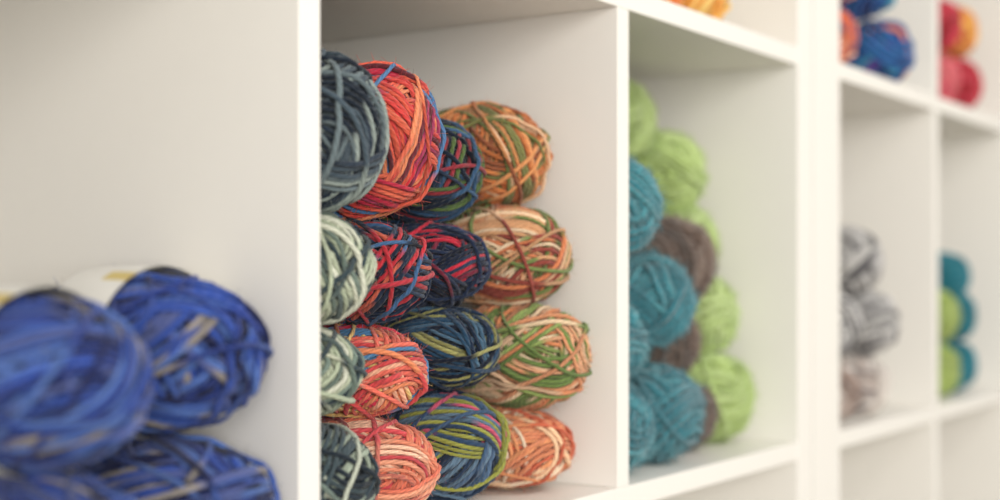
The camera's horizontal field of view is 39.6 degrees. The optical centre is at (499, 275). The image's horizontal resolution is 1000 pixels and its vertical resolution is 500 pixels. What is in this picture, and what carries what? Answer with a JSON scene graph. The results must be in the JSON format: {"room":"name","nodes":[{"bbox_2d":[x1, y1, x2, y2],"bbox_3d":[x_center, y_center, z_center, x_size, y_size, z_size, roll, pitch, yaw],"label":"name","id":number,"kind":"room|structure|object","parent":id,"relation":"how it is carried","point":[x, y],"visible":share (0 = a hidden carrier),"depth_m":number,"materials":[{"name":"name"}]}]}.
{"room":"shop","nodes":[
{"label":"shop","id":0,"kind":"room"},
{"bbox_3d":[1.943,1.325,0.191,5.000,0.050,7.500,0,0,34],"label":"floor","id":1,"kind":"structure","parent":0,"visible":0},
{"bbox_2d":[0,0,811,499],"bbox_3d":[-0.265,0.348,0.847,0.390,1.903,1.433,0,0,34],"label":"shelving unit","id":2,"kind":"object","parent":1,"relation":"on","point":[184,135],"visible":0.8,"depth_m":1.02,"materials":[{"name":"white wood"}]},
{"bbox_2d":[0,469,135,499],"bbox_3d":[-0.224,0.122,0.653,0.149,0.077,0.088,0,0,28],"label":"blue yarn skein","id":3,"kind":"object","parent":2,"relation":"on","point":[64,484],"visible":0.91,"depth_m":0.63,"materials":[{"name":"fabric"}]},
{"bbox_2d":[0,285,156,481],"bbox_3d":[-0.227,0.051,0.651,0.154,0.093,0.094,0,0,37],"label":"blue yarn skein","id":4,"kind":"object","parent":3,"relation":"on","point":[77,382],"visible":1,"depth_m":0.61,"materials":[{"name":"fabric"}]},
{"bbox_2d":[74,432,281,499],"bbox_3d":[-0.180,0.119,0.730,0.150,0.078,0.087,0,0,39],"label":"blue yarn skein","id":5,"kind":"object","parent":2,"relation":"on","point":[165,466],"visible":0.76,"depth_m":0.70,"materials":[{"name":"fabric"}]},
{"bbox_2d":[55,265,273,439],"bbox_3d":[-0.194,0.041,0.736,0.180,0.094,0.094,0,0,34],"label":"blue yarn skein","id":6,"kind":"object","parent":5,"relation":"on","point":[210,351],"visible":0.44,"depth_m":0.69,"materials":[{"name":"fabric"}]},
{"bbox_2d":[320,418,384,499],"bbox_3d":[-0.123,0.118,0.818,0.120,0.082,0.087,0,0,31],"label":"variegated yarn skein","id":7,"kind":"object","parent":2,"relation":"on","point":[349,470],"visible":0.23,"depth_m":0.79,"materials":[{"name":"fabric"}]},
{"bbox_2d":[320,325,369,417],"bbox_3d":[-0.132,0.055,0.825,0.116,0.068,0.087,0,0,37],"label":"variegated yarn skein","id":8,"kind":"object","parent":7,"relation":"on","point":[342,371],"visible":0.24,"depth_m":0.80,"materials":[{"name":"fabric"}]},
{"bbox_2d":[320,211,378,325],"bbox_3d":[-0.127,-0.004,0.823,0.122,0.082,0.089,0,0,41],"label":"variegated yarn skein","id":9,"kind":"object","parent":8,"relation":"on","point":[348,263],"visible":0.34,"depth_m":0.79,"materials":[{"name":"fabric"}]},
{"bbox_2d":[320,48,390,213],"bbox_3d":[-0.120,-0.086,0.820,0.120,0.108,0.091,0,0,38],"label":"variegated yarn skein","id":10,"kind":"object","parent":9,"relation":"on","point":[354,121],"visible":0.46,"depth_m":0.79,"materials":[{"name":"fabric"}]},
{"bbox_2d":[320,416,441,499],"bbox_3d":[-0.095,0.121,0.899,0.124,0.076,0.088,0,0,32],"label":"variegated yarn skein","id":11,"kind":"object","parent":2,"relation":"on","point":[409,468],"visible":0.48,"depth_m":0.86,"materials":[{"name":"fabric"}]},
{"bbox_2d":[321,321,431,420],"bbox_3d":[-0.098,0.060,0.900,0.085,0.071,0.115,0,0,-40],"label":"variegated yarn skein","id":12,"kind":"object","parent":11,"relation":"on","point":[397,369],"visible":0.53,"depth_m":0.87,"materials":[{"name":"fabric"}]},
{"bbox_2d":[339,215,435,328],"bbox_3d":[-0.097,-0.002,0.897,0.120,0.078,0.090,0,0,34],"label":"variegated yarn skein","id":13,"kind":"object","parent":12,"relation":"on","point":[404,274],"visible":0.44,"depth_m":0.87,"materials":[{"name":"fabric"}]},
{"bbox_2d":[331,58,450,221],"bbox_3d":[-0.091,-0.084,0.891,0.120,0.112,0.086,0,0,26],"label":"variegated yarn skein","id":14,"kind":"object","parent":13,"relation":"on","point":[412,162],"visible":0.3,"depth_m":0.86,"materials":[{"name":"fabric"}]},
{"bbox_2d":[380,389,513,499],"bbox_3d":[-0.049,0.117,0.963,0.120,0.087,0.085,0,0,27],"label":"variegated yarn skein","id":15,"kind":"object","parent":2,"relation":"on","point":[470,438],"visible":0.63,"depth_m":0.93,"materials":[{"name":"fabric"}]},
{"bbox_2d":[377,304,506,396],"bbox_3d":[-0.051,0.049,0.966,0.119,0.067,0.081,0,0,34],"label":"variegated yarn skein","id":16,"kind":"object","parent":15,"relation":"on","point":[463,349],"visible":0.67,"depth_m":0.93,"materials":[{"name":"fabric"}]},
{"bbox_2d":[391,219,491,309],"bbox_3d":[-0.059,-0.007,0.971,0.085,0.077,0.121,0,0,-44],"label":"variegated yarn skein","id":17,"kind":"object","parent":16,"relation":"on","point":[461,268],"visible":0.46,"depth_m":0.94,"materials":[{"name":"fabric"}]},
{"bbox_2d":[374,114,486,223],"bbox_3d":[-0.063,-0.074,0.972,0.122,0.088,0.084,0,0,30],"label":"variegated yarn skein","id":18,"kind":"object","parent":17,"relation":"on","point":[462,171],"visible":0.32,"depth_m":0.94,"materials":[{"name":"fabric"}]},
{"bbox_2d":[487,404,578,492],"bbox_3d":[0.000,0.124,1.022,0.124,0.071,0.088,0,0,37],"label":"variegated yarn skein","id":19,"kind":"object","parent":2,"relation":"on","point":[541,447],"visible":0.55,"depth_m":0.98,"materials":[{"name":"fabric"}]},
{"bbox_2d":[455,302,596,410],"bbox_3d":[0.014,0.057,1.014,0.121,0.088,0.088,0,0,38],"label":"variegated yarn skein","id":20,"kind":"object","parent":19,"relation":"on","point":[545,360],"visible":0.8,"depth_m":0.98,"materials":[{"name":"fabric"}]},
{"bbox_2d":[443,202,576,308],"bbox_3d":[-0.001,-0.014,1.022,0.120,0.089,0.089,0,0,40],"label":"variegated yarn skein","id":21,"kind":"object","parent":20,"relation":"on","point":[530,254],"visible":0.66,"depth_m":0.99,"materials":[{"name":"fabric"}]},
{"bbox_2d":[438,98,553,212],"bbox_3d":[-0.015,-0.090,1.033,0.118,0.089,0.089,0,0,31],"label":"variegated yarn skein","id":22,"kind":"object","parent":21,"relation":"on","point":[518,157],"visible":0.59,"depth_m":1.00,"materials":[{"name":"fabric"}]},
{"bbox_2d":[629,382,661,474],"bbox_3d":[0.080,0.118,1.094,0.093,0.084,0.080,0,0,37],"label":"yarn ball","id":23,"kind":"object","parent":2,"relation":"on","point":[642,429],"visible":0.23,"depth_m":1.07,"materials":[{"name":"fabric"}]},
{"bbox_2d":[629,300,656,381],"bbox_3d":[0.081,0.051,1.093,0.085,0.082,0.074,0,0,30],"label":"yarn ball","id":24,"kind":"object","parent":23,"relation":"on","point":[638,336],"visible":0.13,"depth_m":1.07,"materials":[{"name":"fabric"}]},
{"bbox_3d":[0.047,-0.005,1.118,0.080,0.076,0.072,0,0,34],"label":"yarn ball","id":25,"kind":"object","parent":24,"relation":"on","visible":0},
{"bbox_2d":[629,153,671,254],"bbox_3d":[0.084,-0.057,1.096,0.097,0.087,0.086,0,0,42],"label":"yarn ball","id":26,"kind":"object","parent":25,"relation":"on","point":[646,201],"visible":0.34,"depth_m":1.07,"materials":[{"name":"fabric"}]},
{"bbox_2d":[629,356,708,464],"bbox_3d":[0.124,0.114,1.162,0.102,0.094,0.091,0,0,42],"label":"yarn ball","id":27,"kind":"object","parent":2,"relation":"on","point":[680,403],"visible":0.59,"depth_m":1.13,"materials":[{"name":"fabric"}]},
{"bbox_2d":[629,245,700,352],"bbox_3d":[0.120,0.021,1.158,0.097,0.092,0.085,0,0,34],"label":"yarn ball","id":28,"kind":"object","parent":27,"relation":"on","point":[661,287],"visible":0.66,"depth_m":1.13,"materials":[{"name":"fabric"}]},
{"bbox_2d":[665,0,683,5],"bbox_3d":[0.120,-0.251,1.199,0.081,0.076,0.072,0,0,34],"label":"yarn skein","id":29,"kind":"object","parent":2,"relation":"on","point":[678,2],"visible":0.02,"depth_m":1.18,"materials":[{"name":"fabric"}]},
{"bbox_2d":[684,375,723,452],"bbox_3d":[0.158,0.125,1.238,0.081,0.075,0.073,0,0,44],"label":"yarn ball","id":30,"kind":"object","parent":2,"relation":"on","point":[712,416],"visible":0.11,"depth_m":1.22,"materials":[{"name":"fabric"}]},
{"bbox_2d":[643,309,704,372],"bbox_3d":[0.141,0.057,1.238,0.084,0.079,0.074,0,0,37],"label":"yarn ball","id":31,"kind":"object","parent":30,"relation":"on","point":[684,353],"visible":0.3,"depth_m":1.21,"materials":[{"name":"fabric"}]},
{"bbox_2d":[630,213,722,305],"bbox_3d":[0.147,-0.012,1.234,0.099,0.093,0.087,0,0,32],"label":"yarn ball","id":32,"kind":"object","parent":31,"relation":"on","point":[688,241],"visible":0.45,"depth_m":1.20,"materials":[{"name":"fabric"}]},
{"bbox_2d":[682,0,730,19],"bbox_3d":[0.166,-0.253,1.266,0.087,0.081,0.078,0,0,34],"label":"yarn skein","id":33,"kind":"object","parent":2,"relation":"on","point":[717,9],"visible":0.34,"depth_m":1.23,"materials":[{"name":"fabric"}]},
{"bbox_2d":[685,350,760,443],"bbox_3d":[0.190,0.114,1.305,0.105,0.098,0.092,0,0,34],"label":"yarn ball","id":34,"kind":"object","parent":2,"relation":"on","point":[729,379],"visible":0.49,"depth_m":1.27,"materials":[{"name":"fabric"}]},
{"bbox_2d":[693,274,742,354],"bbox_3d":[0.181,0.036,1.310,0.103,0.092,0.092,0,0,34],"label":"yarn ball","id":35,"kind":"object","parent":34,"relation":"on","point":[719,310],"visible":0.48,"depth_m":1.28,"materials":[{"name":"fabric"}]},
{"bbox_2d":[661,202,722,265],"bbox_3d":[0.165,-0.032,1.318,0.093,0.088,0.085,0,0,44],"label":"yarn ball","id":36,"kind":"object","parent":35,"relation":"on","point":[693,212],"visible":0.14,"depth_m":1.30,"materials":[{"name":"fabric"}]},
{"bbox_2d":[632,126,711,212],"bbox_3d":[0.148,-0.096,1.320,0.104,0.094,0.090,0,0,37],"label":"yarn ball","id":37,"kind":"object","parent":36,"relation":"on","point":[677,161],"visible":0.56,"depth_m":1.29,"materials":[{"name":"fabric"}]},
{"bbox_3d":[0.064,-0.064,1.287,0.098,0.089,0.085,0,0,34],"label":"yarn ball","id":38,"kind":"object","parent":2,"relation":"on","visible":0},
{"bbox_2d":[629,75,660,159],"bbox_3d":[0.100,-0.144,1.286,0.095,0.091,0.083,0,0,31],"label":"yarn ball","id":39,"kind":"object","parent":38,"relation":"on","point":[642,116],"visible":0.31,"depth_m":1.26,"materials":[{"name":"fabric"}]},
{"bbox_2d":[812,0,999,499],"bbox_3d":[0.442,0.348,1.886,0.390,1.903,1.072,0,0,34],"label":"shelving unit","id":40,"kind":"object","parent":1,"relation":"on","point":[901,163],"visible":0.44,"depth_m":1.67,"materials":[{"name":"white wood"}]},
{"bbox_2d":[840,9,858,63],"bbox_3d":[0.338,-0.252,1.471,0.081,0.073,0.072,0,0,34],"label":"variegated yarn skein","id":41,"kind":"object","parent":40,"relation":"on","point":[849,36],"visible":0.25,"depth_m":1.45,"materials":[{"name":"fabric"}]},
{"bbox_2d":[840,360,861,419],"bbox_3d":[0.347,0.120,1.488,0.080,0.072,0.070,0,0,34],"label":"grey yarn skein","id":42,"kind":"object","parent":40,"relation":"on","point":[850,386],"visible":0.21,"depth_m":1.46,"materials":[{"name":"fabric"}]},
{"bbox_2d":[840,294,862,353],"bbox_3d":[0.345,0.051,1.486,0.078,0.073,0.071,0,0,38],"label":"grey yarn skein","id":43,"kind":"object","parent":42,"relation":"on","point":[851,321],"visible":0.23,"depth_m":1.46,"materials":[{"name":"fabric"}]},
{"bbox_2d":[840,352,890,416],"bbox_3d":[0.396,0.120,1.551,0.080,0.073,0.069,0,0,31],"label":"grey yarn skein","id":44,"kind":"object","parent":40,"relation":"on","point":[874,377],"visible":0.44,"depth_m":1.52,"materials":[{"name":"fabric"}]},
{"bbox_2d":[845,289,900,355],"bbox_3d":[0.406,0.052,1.555,0.080,0.077,0.071,0,0,34],"label":"grey yarn skein","id":45,"kind":"object","parent":44,"relation":"on","point":[879,312],"visible":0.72,"depth_m":1.53,"materials":[{"name":"fabric"}]},
{"bbox_2d":[840,225,883,294],"bbox_3d":[0.382,-0.018,1.538,0.084,0.077,0.072,0,0,34],"label":"grey yarn skein","id":46,"kind":"object","parent":45,"relation":"on","point":[861,254],"visible":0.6,"depth_m":1.51,"materials":[{"name":"fabric"}]},
{"bbox_2d":[845,18,915,82],"bbox_3d":[0.427,-0.253,1.576,0.084,0.078,0.076,0,0,34],"label":"variegated yarn skein","id":47,"kind":"object","parent":40,"relation":"on","point":[884,49],"visible":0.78,"depth_m":1.55,"materials":[{"name":"fabric"}]},
{"bbox_2d":[840,0,895,21],"bbox_3d":[0.403,-0.326,1.552,0.084,0.080,0.075,0,0,39],"label":"variegated yarn skein","id":48,"kind":"object","parent":47,"relation":"on","point":[860,10],"visible":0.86,"depth_m":1.53,"materials":[{"name":"fabric"}]},
{"bbox_2d":[939,343,960,396],"bbox_3d":[0.550,0.118,1.784,0.078,0.072,0.070,0,0,40],"label":"yarn ball","id":49,"kind":"object","parent":40,"relation":"on","point":[949,371],"visible":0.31,"depth_m":1.75,"materials":[{"name":"fabric"}]},
{"bbox_2d":[939,289,961,343],"bbox_3d":[0.548,0.051,1.784,0.080,0.076,0.071,0,0,40],"label":"yarn ball","id":50,"kind":"object","parent":49,"relation":"on","point":[949,308],"visible":0.23,"depth_m":1.75,"materials":[{"name":"fabric"}]},
{"bbox_2d":[939,52,960,100],"bbox_3d":[0.549,-0.252,1.786,0.081,0.077,0.071,0,0,34],"label":"red yarn skein","id":51,"kind":"object","parent":40,"relation":"on","point":[949,73],"visible":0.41,"depth_m":1.75,"materials":[{"name":"fabric"}]},
{"bbox_2d":[939,0,961,51],"bbox_3d":[0.553,-0.322,1.788,0.079,0.075,0.069,0,0,34],"label":"red yarn skein","id":52,"kind":"object","parent":51,"relation":"on","point":[950,22],"visible":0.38,"depth_m":1.76,"materials":[{"name":"fabric"}]},
{"bbox_2d":[942,340,977,392],"bbox_3d":[0.596,0.119,1.853,0.079,0.075,0.070,0,0,34],"label":"yarn ball","id":53,"kind":"object","parent":40,"relation":"on","point":[968,359],"visible":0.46,"depth_m":1.83,"materials":[{"name":"fabric"}]},
{"bbox_2d":[948,293,976,340],"bbox_3d":[0.596,0.052,1.856,0.079,0.073,0.068,0,0,34],"label":"yarn ball","id":54,"kind":"object","parent":53,"relation":"on","point":[968,322],"visible":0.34,"depth_m":1.83,"materials":[{"name":"fabric"}]},
{"bbox_2d":[939,252,970,295],"bbox_3d":[0.588,0.000,1.842,0.069,0.064,0.061,0,0,34],"label":"yarn ball","id":55,"kind":"object","parent":54,"relation":"on","point":[954,271],"visible":0.65,"depth_m":1.82,"materials":[{"name":"fabric"}]},
{"bbox_2d":[951,58,982,108],"bbox_3d":[0.600,-0.252,1.851,0.080,0.076,0.071,0,0,34],"label":"red yarn skein","id":56,"kind":"object","parent":40,"relation":"on","point":[970,91],"visible":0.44,"depth_m":1.82,"materials":[{"name":"fabric"}]},
{"bbox_2d":[940,6,978,58],"bbox_3d":[0.596,-0.323,1.856,0.081,0.075,0.072,0,0,34],"label":"yarn skein","id":57,"kind":"object","parent":56,"relation":"on","point":[968,38],"visible":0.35,"depth_m":1.83,"materials":[{"name":"fabric"}]}
]}

